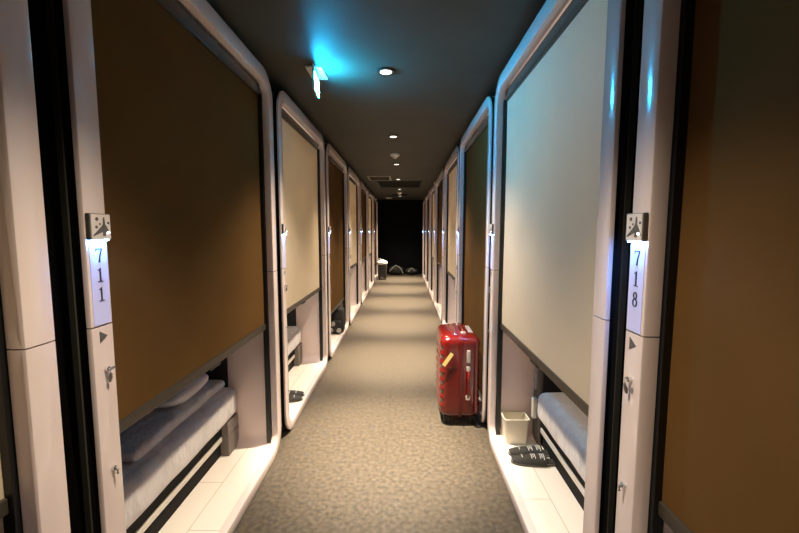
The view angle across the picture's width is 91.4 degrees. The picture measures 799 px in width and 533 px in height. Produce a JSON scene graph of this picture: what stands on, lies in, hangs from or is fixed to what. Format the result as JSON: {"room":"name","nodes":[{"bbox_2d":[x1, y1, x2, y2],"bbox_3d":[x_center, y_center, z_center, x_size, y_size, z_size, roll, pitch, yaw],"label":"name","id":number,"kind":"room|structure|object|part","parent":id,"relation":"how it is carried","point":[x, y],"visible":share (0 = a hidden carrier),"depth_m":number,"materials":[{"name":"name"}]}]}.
{"room":"capsule hotel corridor","nodes":[
{"label":"capsule hotel corridor","id":0,"kind":"room"},
{"bbox_2d":[206,0,545,199],"bbox_3d":[0.010,-1.400,4.842,6.100,0.100,14.100,0,5,1],"label":"ceiling","id":1,"kind":"structure","parent":0,"point":[446,57],"depth_m":2.12,"materials":[{"name":"black paint"}]},
{"bbox_2d":[305,63,327,97],"bbox_3d":[-0.472,-1.037,2.205,0.090,0.140,0.230,0,5,1],"label":"exit sign","id":2,"kind":"object","parent":1,"relation":"hanging from","point":[316,72],"visible":1,"depth_m":2.17,"materials":[{"name":"white plastic"}]},
{"bbox_3d":[-0.459,-1.010,2.170,0.003,0.088,0.151,0,5,-3],"label":"lit panel","id":3,"kind":"part","parent":2,"relation":"part of","materials":[{"name":"white plastic"}]},
{"bbox_3d":[-0.471,-1.104,2.224,0.090,0.010,0.180,0,5,1],"label":"ceiling plate","id":4,"kind":"part","parent":2,"relation":"part of","materials":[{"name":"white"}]},
{"bbox_2d":[367,176,390,180],"bbox_3d":[-0.342,-1.518,6.718,0.392,0.010,0.510,0,5,1],"label":"ceiling vent","id":5,"kind":"object","parent":1,"relation":"in","point":[371,178],"visible":1,"depth_m":6.71,"materials":[{"name":"beige metal"}]},
{"bbox_2d":[377,67,394,75],"bbox_3d":[-0.077,-1.103,2.210,0.106,0.008,0.106,0,5,1],"label":"recessed light","id":6,"kind":"object","parent":1,"relation":"in","point":[384,71],"visible":1,"depth_m":2.20,"materials":[{"name":"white plastic"}]},
{"bbox_2d":[388,135,398,137],"bbox_3d":[-0.059,-1.244,3.733,0.106,0.008,0.106,0,5,1],"label":"recessed light","id":7,"kind":"object","parent":1,"relation":"in","point":[389,136],"visible":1,"depth_m":3.71,"materials":[{"name":"white"}]},
{"bbox_2d":[390,153,399,158],"bbox_3d":[-0.053,-1.303,4.607,0.110,0.050,0.110,0,5,1],"label":"smoke detector","id":8,"kind":"object","parent":1,"relation":"attached to","point":[394,155],"visible":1,"depth_m":4.57,"materials":[{"name":"white plastic"}]},
{"bbox_2d":[377,181,421,186],"bbox_3d":[0.005,-1.600,7.606,0.825,0.010,0.980,0,5,1],"label":"ceiling hatch","id":9,"kind":"object","parent":1,"relation":"attached to","point":[380,183],"visible":1,"depth_m":7.46,"materials":[{"name":"black metal"}]},
{"bbox_2d":[392,194,407,195],"bbox_3d":[0.016,-1.805,9.831,0.398,0.010,0.390,0,5,1],"label":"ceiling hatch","id":10,"kind":"object","parent":1,"relation":"attached to","point":[392,194],"visible":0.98,"depth_m":9.94,"materials":[{"name":"black metal"}]},
{"bbox_2d":[234,274,523,532],"bbox_3d":[0.007,0.890,5.053,6.100,0.100,14.100,0,5,1],"label":"floor","id":11,"kind":"structure","parent":0,"point":[371,449],"depth_m":2.31,"materials":[{"name":"carpet"}]},
{"bbox_2d":[0,0,70,532],"bbox_3d":[-1.731,0.210,0.161,2.036,2.146,1.347,0,5,1],"label":"capsule","id":12,"kind":"object","parent":11,"relation":"on","point":[33,481],"visible":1,"depth_m":0.76,"materials":[{"name":"white plastic"}]},
{"bbox_2d":[0,456,3,499],"bbox_3d":[-0.787,-0.111,0.121,0.004,1.253,1.189,0,5,1],"label":"blind","id":13,"kind":"object","parent":12,"relation":"hanging from","point":[1,457],"depth_m":0.76,"materials":[{"name":"beige fabric"}]},
{"bbox_3d":[-0.746,-0.320,0.101,0.036,1.074,1.346,0,5,1],"label":"frame","id":14,"kind":"part","parent":12,"relation":"part of","materials":[{"name":"white plastic"}]},
{"bbox_3d":[-0.748,0.749,0.199,0.036,1.068,1.346,0,5,1],"label":"frame","id":15,"kind":"part","parent":12,"relation":"part of","materials":[{"name":"white plastic"}]},
{"bbox_2d":[27,0,281,532],"bbox_3d":[-1.714,0.078,1.593,2.036,2.146,1.347,0,5,1],"label":"capsule","id":16,"kind":"object","parent":11,"relation":"on","point":[155,118],"visible":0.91,"depth_m":1.25,"materials":[{"name":"grey"}]},
{"bbox_3d":[-0.719,0.041,0.936,0.001,0.198,0.052,0,5,1],"label":"number plate","id":17,"kind":"part","parent":16,"relation":"part of","materials":[{"name":"grey plastic"}]},
{"bbox_3d":[-0.729,-0.452,1.533,0.036,1.074,1.346,0,5,1],"label":"frame","id":18,"kind":"part","parent":16,"relation":"part of","materials":[{"name":"white"}]},
{"bbox_2d":[90,0,263,420],"bbox_3d":[-0.770,-0.243,1.552,0.004,1.253,1.189,0,5,1],"label":"blind","id":19,"kind":"object","parent":16,"relation":"hanging from","point":[181,127],"depth_m":1.33,"materials":[{"name":"brown fabric"}]},
{"bbox_3d":[-0.991,1.002,1.612,0.014,0.026,1.084,0,5,1],"label":"rail","id":20,"kind":"part","parent":16,"relation":"part of","materials":[{"name":"beige"}]},
{"bbox_2d":[122,387,235,529],"bbox_3d":[-1.687,0.813,1.735,1.504,0.172,1.078,0,5,1],"label":"mattress","id":21,"kind":"object","parent":16,"relation":"on","point":[144,479],"visible":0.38,"depth_m":1.63,"materials":[{"name":"white fabric"}]},
{"bbox_2d":[120,380,224,461],"bbox_3d":[-1.112,0.690,1.848,0.245,0.058,0.744,0,5,1],"label":"duvet","id":22,"kind":"object","parent":21,"relation":"on","point":[137,440],"visible":0.5,"depth_m":1.69,"materials":[{"name":"white fabric"}]},
{"bbox_2d":[157,373,208,407],"bbox_3d":[-1.139,0.610,1.947,0.260,0.085,0.380,0,5,1],"label":"pillow","id":23,"kind":"object","parent":22,"relation":"on","point":[183,395],"visible":0.31,"depth_m":1.87,"materials":[{"name":"fabric"}]},
{"bbox_3d":[-0.731,0.617,1.631,0.036,1.068,1.346,0,5,1],"label":"frame","id":24,"kind":"part","parent":16,"relation":"part of","materials":[{"name":"white plastic"}]},
{"bbox_2d":[271,90,327,429],"bbox_3d":[-1.697,-0.053,3.025,2.036,2.146,1.347,0,5,1],"label":"capsule","id":25,"kind":"object","parent":11,"relation":"on","point":[299,148],"visible":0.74,"depth_m":3.00,"materials":[{"name":"grey plastic"}]},
{"bbox_3d":[-0.702,-0.091,2.368,0.001,0.198,0.052,0,5,1],"label":"number plate","id":26,"kind":"part","parent":25,"relation":"part of","materials":[{"name":"grey plastic"}]},
{"bbox_2d":[287,326,301,354],"bbox_3d":[-1.670,0.681,3.167,1.504,0.172,1.078,0,5,1],"label":"mattress","id":27,"kind":"object","parent":25,"relation":"on","point":[294,333],"visible":0.07,"depth_m":3.44,"materials":[{"name":"white fabric"}]},
{"bbox_2d":[289,395,302,402],"bbox_3d":[-0.839,0.962,2.855,0.256,0.050,0.079,-1,5,-9],"label":"slipper","id":28,"kind":"object","parent":25,"relation":"on","point":[292,398],"visible":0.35,"depth_m":2.84,"materials":[{"name":"grey"}]},
{"bbox_2d":[289,390,304,396],"bbox_3d":[-0.846,0.954,2.938,0.256,0.050,0.079,0,5,-5],"label":"slipper","id":29,"kind":"object","parent":25,"relation":"on","point":[291,392],"visible":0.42,"depth_m":2.93,"materials":[{"name":"grey fabric"}]},
{"bbox_2d":[282,119,318,307],"bbox_3d":[-0.753,-0.375,2.984,0.004,1.253,1.189,0,5,1],"label":"blind","id":30,"kind":"object","parent":25,"relation":"hanging from","point":[300,153],"depth_m":2.96,"materials":[{"name":"beige fabric"}]},
{"bbox_3d":[-0.712,-0.584,2.965,0.036,1.074,1.346,0,5,1],"label":"frame","id":31,"kind":"part","parent":25,"relation":"part of","materials":[{"name":"white plastic"}]},
{"bbox_3d":[-0.714,0.485,3.063,0.036,1.068,1.346,0,5,1],"label":"frame","id":32,"kind":"part","parent":25,"relation":"part of","materials":[{"name":"white plastic"}]},
{"bbox_2d":[324,143,348,357],"bbox_3d":[-1.680,-0.185,4.457,2.036,2.146,1.347,0,5,1],"label":"capsule","id":33,"kind":"object","parent":11,"relation":"on","point":[336,175],"visible":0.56,"depth_m":4.52,"materials":[{"name":"grey plastic"}]},
{"bbox_2d":[328,161,343,309],"bbox_3d":[-0.736,-0.337,4.432,0.004,1.595,1.189,0,5,1],"label":"blind","id":34,"kind":"object","parent":33,"relation":"hanging from","point":[336,174],"depth_m":4.55,"materials":[{"name":"brown fabric"}]},
{"bbox_3d":[-0.695,-0.716,4.396,0.036,1.074,1.346,0,5,1],"label":"frame","id":35,"kind":"part","parent":33,"relation":"part of","materials":[{"name":"white plastic"}]},
{"bbox_2d":[331,306,344,332],"bbox_3d":[-0.781,0.626,4.766,0.200,0.368,0.212,0,5,1],"label":"backpack","id":36,"kind":"object","parent":33,"relation":"on","point":[338,316],"visible":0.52,"depth_m":4.71,"materials":[{"name":"black fabric"}]},
{"bbox_3d":[-0.697,0.353,4.495,0.036,1.068,1.346,0,5,1],"label":"frame","id":37,"kind":"part","parent":33,"relation":"part of","materials":[{"name":"white plastic"}]},
{"bbox_2d":[347,167,360,323],"bbox_3d":[-1.663,-0.317,5.889,2.036,2.146,1.347,0,5,1],"label":"capsule","id":38,"kind":"object","parent":11,"relation":"on","point":[354,237],"visible":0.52,"depth_m":6.30,"materials":[{"name":"grey plastic"}]},
{"bbox_2d":[349,180,356,265],"bbox_3d":[-0.719,-0.639,5.848,0.004,1.253,1.189,0,5,1],"label":"blind","id":39,"kind":"object","parent":38,"relation":"hanging from","point":[352,184],"depth_m":6.07,"materials":[{"name":"beige fabric"}]},
{"bbox_3d":[-0.678,-0.848,5.828,0.036,1.074,1.346,0,5,1],"label":"frame","id":40,"kind":"part","parent":38,"relation":"part of","materials":[{"name":"white plastic"}]},
{"bbox_3d":[-0.679,0.222,5.927,0.036,1.068,1.346,0,5,1],"label":"frame","id":41,"kind":"part","parent":38,"relation":"part of","materials":[{"name":"white plastic"}]},
{"bbox_2d":[360,181,368,303],"bbox_3d":[-1.646,-0.449,7.321,2.036,2.146,1.347,0,5,1],"label":"capsule","id":42,"kind":"object","parent":11,"relation":"on","point":[363,189],"visible":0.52,"depth_m":7.76,"materials":[{"name":"grey plastic"}]},
{"bbox_2d":[361,191,364,257],"bbox_3d":[-0.702,-0.771,7.280,0.004,1.253,1.189,0,5,1],"label":"blind","id":43,"kind":"object","parent":42,"relation":"hanging from","point":[362,192],"depth_m":7.56,"materials":[{"name":"fabric"}]},
{"bbox_3d":[-0.661,-0.980,7.260,0.036,1.074,1.346,0,5,1],"label":"frame","id":44,"kind":"part","parent":42,"relation":"part of","materials":[{"name":"white plastic"}]},
{"bbox_3d":[-0.662,0.090,7.359,0.036,1.068,1.346,0,5,1],"label":"frame","id":45,"kind":"part","parent":42,"relation":"part of","materials":[{"name":"white plastic"}]},
{"bbox_2d":[368,190,373,291],"bbox_3d":[-1.629,-0.581,8.752,2.036,2.146,1.347,0,5,1],"label":"capsule","id":46,"kind":"object","parent":11,"relation":"on","point":[370,195],"visible":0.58,"depth_m":9.28,"materials":[{"name":"grey plastic"}]},
{"bbox_2d":[369,199,370,253],"bbox_3d":[-0.685,-0.903,8.712,0.004,1.253,1.189,0,5,1],"label":"blind","id":47,"kind":"object","parent":46,"relation":"hanging from","point":[369,199],"depth_m":9.09,"materials":[{"name":"beige fabric"}]},
{"bbox_3d":[-0.644,-1.112,8.692,0.036,1.074,1.346,0,5,1],"label":"frame","id":48,"kind":"part","parent":46,"relation":"part of","materials":[{"name":"white plastic"}]},
{"bbox_3d":[-0.645,-0.042,8.790,0.036,1.068,1.346,0,5,1],"label":"frame","id":49,"kind":"part","parent":46,"relation":"part of","materials":[{"name":"white plastic"}]},
{"bbox_2d":[373,196,377,282],"bbox_3d":[-1.612,-0.713,10.184,2.036,2.146,1.347,0,5,1],"label":"capsule","id":50,"kind":"object","parent":11,"relation":"on","point":[375,198],"visible":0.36,"depth_m":10.73,"materials":[{"name":"grey plastic"}]},
{"bbox_2d":[374,203,375,266],"bbox_3d":[-0.668,-0.815,10.164,0.004,1.695,1.189,0,5,1],"label":"blind","id":51,"kind":"object","parent":50,"relation":"hanging from","point":[374,203],"depth_m":10.66,"materials":[{"name":"fabric"}]},
{"bbox_3d":[-0.627,-1.244,10.124,0.036,1.074,1.346,0,5,1],"label":"frame","id":52,"kind":"part","parent":50,"relation":"part of","materials":[{"name":"white plastic"}]},
{"bbox_3d":[-0.628,-0.174,10.222,0.036,1.068,1.346,0,5,1],"label":"frame","id":53,"kind":"part","parent":50,"relation":"part of","materials":[{"name":"white plastic"}]},
{"bbox_2d":[378,264,386,279],"bbox_3d":[-0.454,0.144,10.419,0.230,0.400,0.268,0,5,1],"label":"case","id":54,"kind":"object","parent":11,"relation":"on","point":[382,269],"visible":0.97,"depth_m":10.29,"materials":[{"name":"grey plastic"}]},
{"bbox_2d":[376,258,387,264],"bbox_3d":[-0.469,-0.138,10.378,0.314,0.166,0.286,0,5,1],"label":"plastic bag","id":55,"kind":"object","parent":54,"relation":"on","point":[379,262],"visible":1,"depth_m":10.29,"materials":[{"name":"white plastic"}]},
{"bbox_2d":[389,265,402,274],"bbox_3d":[-0.096,0.097,11.462,0.423,0.304,0.314,0,5,1],"label":"duffel bag","id":56,"kind":"object","parent":11,"relation":"on","point":[396,270],"visible":1,"depth_m":11.36,"materials":[{"name":"black fabric"}]},
{"bbox_2d":[405,267,417,274],"bbox_3d":[0.354,0.131,11.505,0.360,0.229,0.264,0,5,1],"label":"duffel bag","id":57,"kind":"object","parent":11,"relation":"on","point":[412,271],"visible":1,"depth_m":11.41,"materials":[{"name":"black fabric"}]},
{"bbox_2d":[422,196,425,281],"bbox_3d":[1.643,-0.716,10.257,2.036,2.146,1.347,0,5,1],"label":"capsule","id":58,"kind":"object","parent":11,"relation":"on","point":[424,199],"visible":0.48,"depth_m":10.85,"materials":[{"name":"grey plastic"}]},
{"bbox_3d":[0.658,-0.181,10.318,0.036,1.068,1.346,0,5,1],"label":"frame","id":59,"kind":"part","parent":58,"relation":"part of","materials":[{"name":"white plastic"}]},
{"bbox_3d":[0.659,-1.251,10.219,0.036,1.074,1.346,0,5,1],"label":"frame","id":60,"kind":"part","parent":58,"relation":"part of","materials":[{"name":"white plastic"}]},
{"bbox_2d":[425,190,429,290],"bbox_3d":[1.625,-0.584,8.825,2.036,2.146,1.347,0,5,1],"label":"capsule","id":61,"kind":"object","parent":11,"relation":"on","point":[428,193],"visible":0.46,"depth_m":9.39,"materials":[{"name":"grey plastic"}]},
{"bbox_3d":[0.641,-0.050,8.886,0.036,1.068,1.346,0,5,1],"label":"frame","id":62,"kind":"part","parent":61,"relation":"part of","materials":[{"name":"white plastic"}]},
{"bbox_3d":[0.642,-1.119,8.787,0.036,1.074,1.346,0,5,1],"label":"frame","id":63,"kind":"part","parent":61,"relation":"part of","materials":[{"name":"white plastic"}]},
{"bbox_2d":[428,200,428,262],"bbox_3d":[0.683,-0.789,8.817,0.004,1.495,1.189,0,5,1],"label":"blind","id":64,"kind":"object","parent":61,"relation":"hanging from","point":[428,200],"depth_m":9.25,"materials":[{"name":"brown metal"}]},
{"bbox_2d":[428,182,434,303],"bbox_3d":[1.609,-0.452,7.393,2.036,2.146,1.347,0,5,1],"label":"capsule","id":65,"kind":"object","parent":11,"relation":"on","point":[432,189],"visible":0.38,"depth_m":7.96,"materials":[{"name":"grey plastic"}]},
{"bbox_3d":[0.625,-0.987,7.356,0.036,1.074,1.346,0,5,1],"label":"frame","id":66,"kind":"part","parent":65,"relation":"part of","materials":[{"name":"white plastic"}]},
{"bbox_3d":[0.624,0.082,7.454,0.036,1.068,1.346,0,5,1],"label":"frame","id":67,"kind":"part","parent":65,"relation":"part of","materials":[{"name":"white plastic"}]},
{"bbox_2d":[432,194,433,257],"bbox_3d":[0.666,-0.778,7.374,0.004,1.253,1.189,0,5,1],"label":"blind","id":68,"kind":"object","parent":65,"relation":"hanging from","point":[432,194],"depth_m":7.74,"materials":[{"name":"beige fabric"}]},
{"bbox_2d":[434,169,443,322],"bbox_3d":[1.591,-0.320,5.961,2.036,2.146,1.347,0,5,1],"label":"capsule","id":69,"kind":"object","parent":11,"relation":"on","point":[439,183],"visible":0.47,"depth_m":6.49,"materials":[{"name":"grey plastic"}]},
{"bbox_3d":[0.607,0.214,6.022,0.036,1.068,1.346,0,5,1],"label":"frame","id":70,"kind":"part","parent":69,"relation":"part of","materials":[{"name":"white plastic"}]},
{"bbox_3d":[0.609,-0.855,5.924,0.036,1.074,1.346,0,5,1],"label":"frame","id":71,"kind":"part","parent":69,"relation":"part of","materials":[{"name":"white plastic"}]},
{"bbox_2d":[438,183,442,264],"bbox_3d":[0.649,-0.646,5.943,0.004,1.253,1.189,0,5,1],"label":"blind","id":72,"kind":"object","parent":69,"relation":"hanging from","point":[440,186],"depth_m":6.21,"materials":[{"name":"brown fabric"}]},
{"bbox_2d":[442,146,459,323],"bbox_3d":[1.575,-0.188,4.530,2.036,2.146,1.347,0,5,1],"label":"capsule","id":73,"kind":"object","parent":11,"relation":"on","point":[451,169],"visible":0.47,"depth_m":4.97,"materials":[{"name":"grey plastic"}]},
{"bbox_3d":[0.590,0.346,4.590,0.036,1.068,1.346,0,5,1],"label":"frame","id":74,"kind":"part","parent":73,"relation":"part of","materials":[{"name":"white plastic"}]},
{"bbox_3d":[0.592,-0.723,4.492,0.036,1.074,1.346,0,5,1],"label":"frame","id":75,"kind":"part","parent":73,"relation":"part of","materials":[{"name":"white plastic"}]},
{"bbox_2d":[448,165,456,276],"bbox_3d":[0.632,-0.514,4.511,0.004,1.253,1.189,0,5,1],"label":"blind","id":76,"kind":"object","parent":73,"relation":"hanging from","point":[452,173],"depth_m":4.67,"materials":[{"name":"beige fabric"}]},
{"bbox_2d":[435,322,479,422],"bbox_3d":[0.404,0.730,2.755,0.268,0.642,0.457,0,5,1],"label":"suitcase","id":77,"kind":"object","parent":11,"relation":"on","point":[458,345],"visible":1,"depth_m":2.58,"materials":[{"name":"red plastic"}]},
{"bbox_3d":[0.405,0.719,2.773,0.022,0.567,0.418,0,5,1],"label":"seam frame","id":78,"kind":"part","parent":77,"relation":"part of","materials":[{"name":"red plastic"}]},
{"bbox_3d":[0.487,0.448,2.747,0.032,0.024,0.180,0,5,1],"label":"trolley handle","id":79,"kind":"part","parent":77,"relation":"part of","materials":[{"name":"silver metal"}]},
{"bbox_3d":[0.452,0.775,2.551,0.023,0.191,0.044,0,5,1],"label":"handle","id":80,"kind":"part","parent":77,"relation":"part of","materials":[{"name":"red"}]},
{"bbox_2d":[456,96,494,422],"bbox_3d":[1.558,-0.056,3.098,2.036,2.146,1.347,0,5,1],"label":"capsule","id":81,"kind":"object","parent":11,"relation":"on","point":[476,144],"visible":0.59,"depth_m":3.03,"materials":[{"name":"grey"}]},
{"bbox_3d":[0.573,0.478,3.159,0.036,1.068,1.346,0,5,1],"label":"frame","id":82,"kind":"part","parent":81,"relation":"part of","materials":[{"name":"white plastic"}]},
{"bbox_3d":[0.575,-0.591,3.060,0.036,1.074,1.346,0,5,1],"label":"frame","id":83,"kind":"part","parent":81,"relation":"part of","materials":[{"name":"white plastic"}]},
{"bbox_2d":[464,127,487,393],"bbox_3d":[0.615,-0.042,3.110,0.004,1.935,1.189,0,5,1],"label":"blind","id":84,"kind":"object","parent":81,"relation":"hanging from","point":[475,154],"depth_m":3.12,"materials":[{"name":"brown fabric"}]},
{"bbox_2d":[487,0,643,532],"bbox_3d":[1.541,0.076,1.666,2.036,2.146,1.347,0,5,1],"label":"capsule","id":85,"kind":"object","parent":11,"relation":"on","point":[566,105],"visible":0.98,"depth_m":1.42,"materials":[{"name":"grey plastic"}]},
{"bbox_3d":[0.546,-0.084,2.305,0.001,0.198,0.052,0,5,1],"label":"number plate","id":86,"kind":"part","parent":85,"relation":"part of","materials":[{"name":"grey plastic"}]},
{"bbox_2d":[501,411,529,443],"bbox_3d":[0.685,0.962,2.322,0.150,0.153,0.114,0,5,1],"label":"waste bin","id":87,"kind":"object","parent":85,"relation":"on","point":[514,423],"visible":1,"depth_m":2.28,"materials":[{"name":"beige plastic"}]},
{"bbox_2d":[508,445,548,456],"bbox_3d":[0.735,1.026,2.177,0.256,0.050,0.079,0,5,1],"label":"slipper","id":88,"kind":"object","parent":85,"relation":"on","point":[536,449],"visible":0.78,"depth_m":2.16,"materials":[{"name":"grey fabric"}]},
{"bbox_2d":[510,453,554,466],"bbox_3d":[0.727,1.034,2.097,0.256,0.050,0.079,1,5,5],"label":"slipper","id":89,"kind":"object","parent":85,"relation":"on","point":[529,460],"visible":0.95,"depth_m":2.07,"materials":[{"name":"grey fabric"}]},
{"bbox_2d":[533,366,538,389],"bbox_3d":[0.797,0.649,2.285,0.018,0.150,0.052,0,5,1],"label":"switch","id":90,"kind":"object","parent":85,"relation":"attached to","point":[536,370],"depth_m":2.27,"materials":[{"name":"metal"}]},
{"bbox_3d":[0.815,0.418,2.263,0.017,1.246,0.115,0,5,1],"label":"control panel","id":91,"kind":"part","parent":85,"relation":"part of","materials":[{"name":"brown"}]},
{"bbox_3d":[0.556,0.610,1.727,0.036,1.068,1.346,0,5,1],"label":"frame","id":92,"kind":"part","parent":85,"relation":"part of","materials":[{"name":"white plastic"}]},
{"bbox_2d":[502,0,607,404],"bbox_3d":[0.598,-0.241,1.648,0.004,1.270,1.189,0,5,1],"label":"blind","id":93,"kind":"object","parent":85,"relation":"hanging from","point":[553,113],"depth_m":1.47,"materials":[{"name":"beige fabric"}]},
{"bbox_3d":[0.557,-0.459,1.628,0.036,1.074,1.346,0,5,1],"label":"frame","id":94,"kind":"part","parent":85,"relation":"part of","materials":[{"name":"white plastic"}]},
{"bbox_2d":[537,392,587,480],"bbox_3d":[1.512,0.824,1.661,1.504,0.172,1.078,0,5,1],"label":"mattress","id":95,"kind":"object","parent":85,"relation":"on","point":[567,424],"visible":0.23,"depth_m":1.86,"materials":[{"name":"white fabric"}]},
{"bbox_3d":[0.816,0.986,1.817,0.014,0.026,1.084,0,5,1],"label":"rail","id":96,"kind":"part","parent":85,"relation":"part of","materials":[{"name":"beige"}]},
{"bbox_2d":[615,0,798,532],"bbox_3d":[1.524,0.208,0.234,2.036,2.146,1.347,0,5,1],"label":"capsule","id":97,"kind":"object","parent":11,"relation":"on","point":[709,433],"visible":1,"depth_m":0.72,"materials":[{"name":"grey"}]},
{"bbox_3d":[0.529,0.048,0.873,0.001,0.198,0.052,0,5,1],"label":"number plate","id":98,"kind":"part","parent":97,"relation":"part of","materials":[{"name":"grey plastic"}]},
{"bbox_3d":[0.539,0.742,0.295,0.036,1.068,1.346,0,5,1],"label":"frame","id":99,"kind":"part","parent":97,"relation":"part of","materials":[{"name":"white plastic"}]},
{"bbox_3d":[0.540,-0.328,0.196,0.036,1.074,1.346,0,5,1],"label":"frame","id":100,"kind":"part","parent":97,"relation":"part of","materials":[{"name":"white plastic"}]},
{"bbox_2d":[378,200,422,273],"bbox_3d":[0.088,-0.874,11.669,5.900,2.200,0.100,0,5,1],"label":"wall","id":101,"kind":"structure","parent":0,"point":[400,222],"depth_m":11.61,"materials":[{"name":"black paint"}]}
]}

